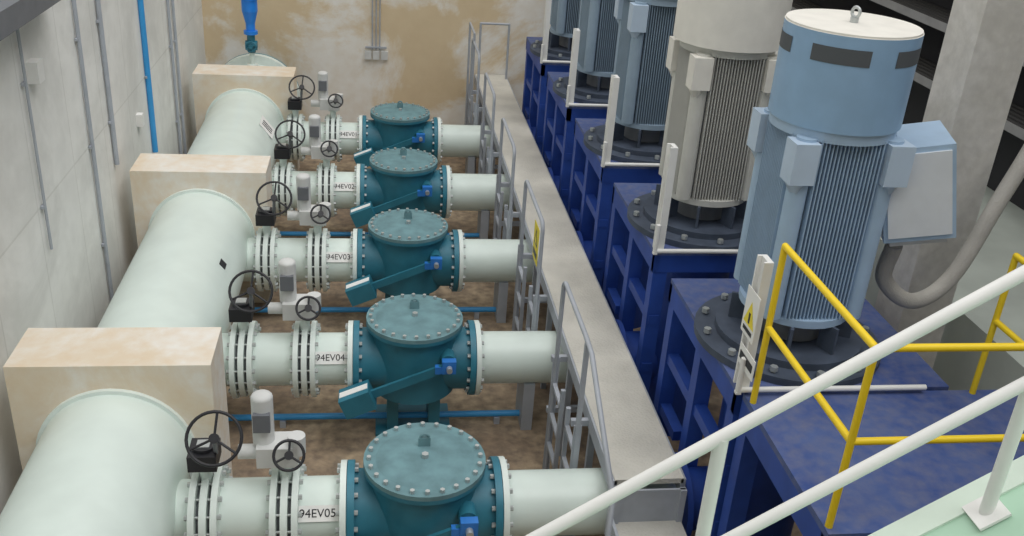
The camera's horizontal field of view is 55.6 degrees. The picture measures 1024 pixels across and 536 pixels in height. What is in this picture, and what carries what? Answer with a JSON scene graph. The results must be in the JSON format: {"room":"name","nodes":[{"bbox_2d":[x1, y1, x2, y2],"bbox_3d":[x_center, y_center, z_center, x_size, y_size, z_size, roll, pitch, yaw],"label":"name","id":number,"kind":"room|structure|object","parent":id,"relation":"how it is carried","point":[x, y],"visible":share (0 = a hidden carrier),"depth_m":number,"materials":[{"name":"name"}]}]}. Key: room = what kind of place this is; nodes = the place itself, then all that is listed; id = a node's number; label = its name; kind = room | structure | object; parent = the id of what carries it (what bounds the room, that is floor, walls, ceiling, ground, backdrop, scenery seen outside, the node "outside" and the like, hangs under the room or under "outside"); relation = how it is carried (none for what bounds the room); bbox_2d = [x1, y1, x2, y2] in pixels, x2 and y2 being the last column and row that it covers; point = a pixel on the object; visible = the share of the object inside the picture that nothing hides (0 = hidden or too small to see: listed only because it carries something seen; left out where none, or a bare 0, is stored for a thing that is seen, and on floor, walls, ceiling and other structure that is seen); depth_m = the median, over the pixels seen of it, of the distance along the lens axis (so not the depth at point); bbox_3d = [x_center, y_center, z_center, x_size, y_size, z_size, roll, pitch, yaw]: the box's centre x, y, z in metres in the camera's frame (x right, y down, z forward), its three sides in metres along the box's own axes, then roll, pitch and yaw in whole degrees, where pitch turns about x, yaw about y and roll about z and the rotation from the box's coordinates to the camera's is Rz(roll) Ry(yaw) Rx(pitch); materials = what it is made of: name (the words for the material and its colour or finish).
{"room":"water pumping station","nodes":[
{"label":"water pumping station","id":0,"kind":"room"},
{"bbox_2d":[0,0,205,513],"bbox_3d":[-4.432,-1.876,7.720,0.300,8.500,21.500,0,26,-8],"label":"wall","id":1,"kind":"structure","parent":0,"point":[66,285],"depth_m":10.27,"materials":[{"name":"concrete"}]},
{"bbox_2d":[0,0,60,40],"bbox_3d":[-3.539,0.059,3.658,0.350,0.320,12.350,0,26,-8],"label":"beam","id":2,"kind":"structure","parent":1,"relation":"attached to","point":[14,14],"depth_m":7.73,"materials":[{"name":"concrete"}]},
{"bbox_2d":[16,0,186,300],"bbox_3d":[-4.769,-3.664,11.583,0.103,8.300,6.906,0,26,-8],"label":"conduit","id":3,"kind":"object","parent":1,"relation":"attached to","point":[34,67],"visible":0.76,"depth_m":11.37,"materials":[{"name":"grey metal"}]},
{"bbox_2d":[201,0,550,124],"bbox_3d":[-0.196,-6.523,17.927,10.900,8.500,0.300,0,26,-8],"label":"wall","id":4,"kind":"structure","parent":0,"point":[426,41],"depth_m":18.58,"materials":[{"name":"paint"}]},
{"bbox_2d":[365,0,387,59],"bbox_3d":[-2.384,-7.046,17.162,0.430,6.780,0.060,0,26,-8],"label":"conduit","id":5,"kind":"object","parent":4,"relation":"attached to","point":[384,54],"depth_m":18.52,"materials":[{"name":"grey metal"}]},
{"bbox_2d":[226,155,802,535],"bbox_3d":[0.679,2.095,10.398,11.200,0.300,21.500,0,26,-8],"label":"floor","id":6,"kind":"structure","parent":0,"point":[329,442],"depth_m":10.96,"materials":[{"name":"concrete"}]},
{"bbox_2d":[0,0,675,535],"bbox_3d":[-1.464,0.853,8.945,5.540,2.918,20.500,0,26,-8],"label":"piping","id":7,"kind":"object","parent":6,"relation":"on","point":[121,425],"visible":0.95,"depth_m":9.84,"materials":[{"name":"metal"}]},
{"bbox_2d":[522,0,569,153],"bbox_3d":[1.135,-3.089,16.844,1.740,3.450,1.892,0,26,-8],"label":"pedestal","id":8,"kind":"object","parent":6,"relation":"on","point":[536,68],"visible":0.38,"depth_m":16.23,"materials":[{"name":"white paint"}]},
{"bbox_2d":[530,0,580,60],"bbox_3d":[1.296,-4.828,15.832,1.823,2.671,1.480,0,26,-8],"label":"motor","id":9,"kind":"object","parent":8,"relation":"on","point":[564,17],"visible":0.48,"depth_m":15.86,"materials":[{"name":"metal"}]},
{"bbox_2d":[541,28,607,239],"bbox_3d":[1.430,-2.037,14.720,1.740,3.450,1.892,0,26,-8],"label":"pedestal","id":10,"kind":"object","parent":6,"relation":"on","point":[561,113],"visible":0.35,"depth_m":14.12,"materials":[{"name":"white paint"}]},
{"bbox_2d":[553,0,618,103],"bbox_3d":[1.591,-3.776,13.708,1.823,2.671,1.480,0,26,-8],"label":"motor","id":11,"kind":"object","parent":10,"relation":"on","point":[598,26],"visible":0.46,"depth_m":13.66,"materials":[{"name":"metal"}]},
{"bbox_2d":[465,22,686,535],"bbox_3d":[0.284,-0.790,13.219,0.817,2.373,13.142,0,26,-8],"label":"walkway","id":12,"kind":"object","parent":6,"relation":"on","point":[627,434],"visible":0.83,"depth_m":9.98,"materials":[{"name":"grey metal"}]},
{"bbox_2d":[567,75,661,328],"bbox_3d":[1.725,-0.984,12.596,1.740,3.450,1.892,0,26,-8],"label":"pedestal","id":13,"kind":"object","parent":6,"relation":"on","point":[609,172],"visible":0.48,"depth_m":12.05,"materials":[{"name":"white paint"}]},
{"bbox_2d":[583,0,677,162],"bbox_3d":[1.886,-2.723,11.584,1.823,2.671,1.480,0,26,-8],"label":"motor","id":14,"kind":"object","parent":13,"relation":"on","point":[645,28],"visible":0.64,"depth_m":11.47,"materials":[{"name":"metal"}]},
{"bbox_2d":[602,143,737,435],"bbox_3d":[2.020,0.068,10.471,1.740,3.450,1.892,0,26,-8],"label":"pedestal","id":15,"kind":"object","parent":6,"relation":"on","point":[665,262],"visible":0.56,"depth_m":9.97,"materials":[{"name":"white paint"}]},
{"bbox_2d":[627,0,792,248],"bbox_3d":[2.194,-1.846,9.374,1.823,3.061,1.480,0,26,-8],"label":"motor","id":16,"kind":"object","parent":15,"relation":"on","point":[721,60],"visible":0.83,"depth_m":9.20,"materials":[{"name":"metal"}]},
{"bbox_2d":[525,265,1023,535],"bbox_3d":[0.730,2.259,2.864,4.626,5.977,2.345,0,26,-8],"label":"railing","id":17,"kind":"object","parent":6,"relation":"on","point":[992,504],"depth_m":3.26,"materials":[{"name":"white metal"}]},
{"bbox_2d":[653,254,948,535],"bbox_3d":[2.324,1.151,8.286,1.740,3.450,2.030,0,26,-8],"label":"pedestal","id":18,"kind":"object","parent":6,"relation":"on","point":[897,371],"visible":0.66,"depth_m":8.12,"materials":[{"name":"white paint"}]},
{"bbox_2d":[694,5,1023,385],"bbox_3d":[2.999,-0.617,7.409,2.880,2.671,1.480,0,26,-8],"label":"motor","id":19,"kind":"object","parent":18,"relation":"on","point":[837,170],"visible":0.82,"depth_m":7.04,"materials":[{"name":"metal"}]},
{"bbox_2d":[717,243,1023,535],"bbox_3d":[3.122,2.120,6.172,2.540,3.654,3.160,0,26,-8],"label":"platform","id":20,"kind":"object","parent":6,"relation":"on","point":[824,435],"visible":0.75,"depth_m":6.59,"materials":[{"name":"yellow paint"}]},
{"bbox_2d":[874,0,1023,367],"bbox_3d":[3.709,-1.324,7.910,0.440,8.400,0.440,0,26,-8],"label":"column","id":21,"kind":"structure","parent":6,"relation":"on","point":[981,59],"depth_m":7.78,"materials":[{"name":"concrete"}]},
{"bbox_2d":[808,0,1023,209],"bbox_3d":[6.380,-1.767,9.107,0.300,8.500,21.200,0,26,-8],"label":"louver","id":22,"kind":"structure","parent":0,"point":[1010,145],"depth_m":13.15,"materials":[{"name":"black metal"}]},
{"bbox_2d":[791,0,1023,139],"bbox_3d":[5.573,-3.522,11.444,0.620,2.910,15.100,0,26,-8],"label":"trays","id":23,"kind":"object","parent":22,"relation":"attached to","point":[935,16],"visible":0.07,"depth_m":12.36,"materials":[{"name":"grey metal"}]},
{"bbox_2d":[865,187,1023,389],"bbox_3d":[4.636,-0.113,12.553,2.180,2.300,16.100,0,26,-8],"label":"wall","id":24,"kind":"structure","parent":0,"point":[957,370],"depth_m":8.97,"materials":[{"name":"white concrete"}]}
]}

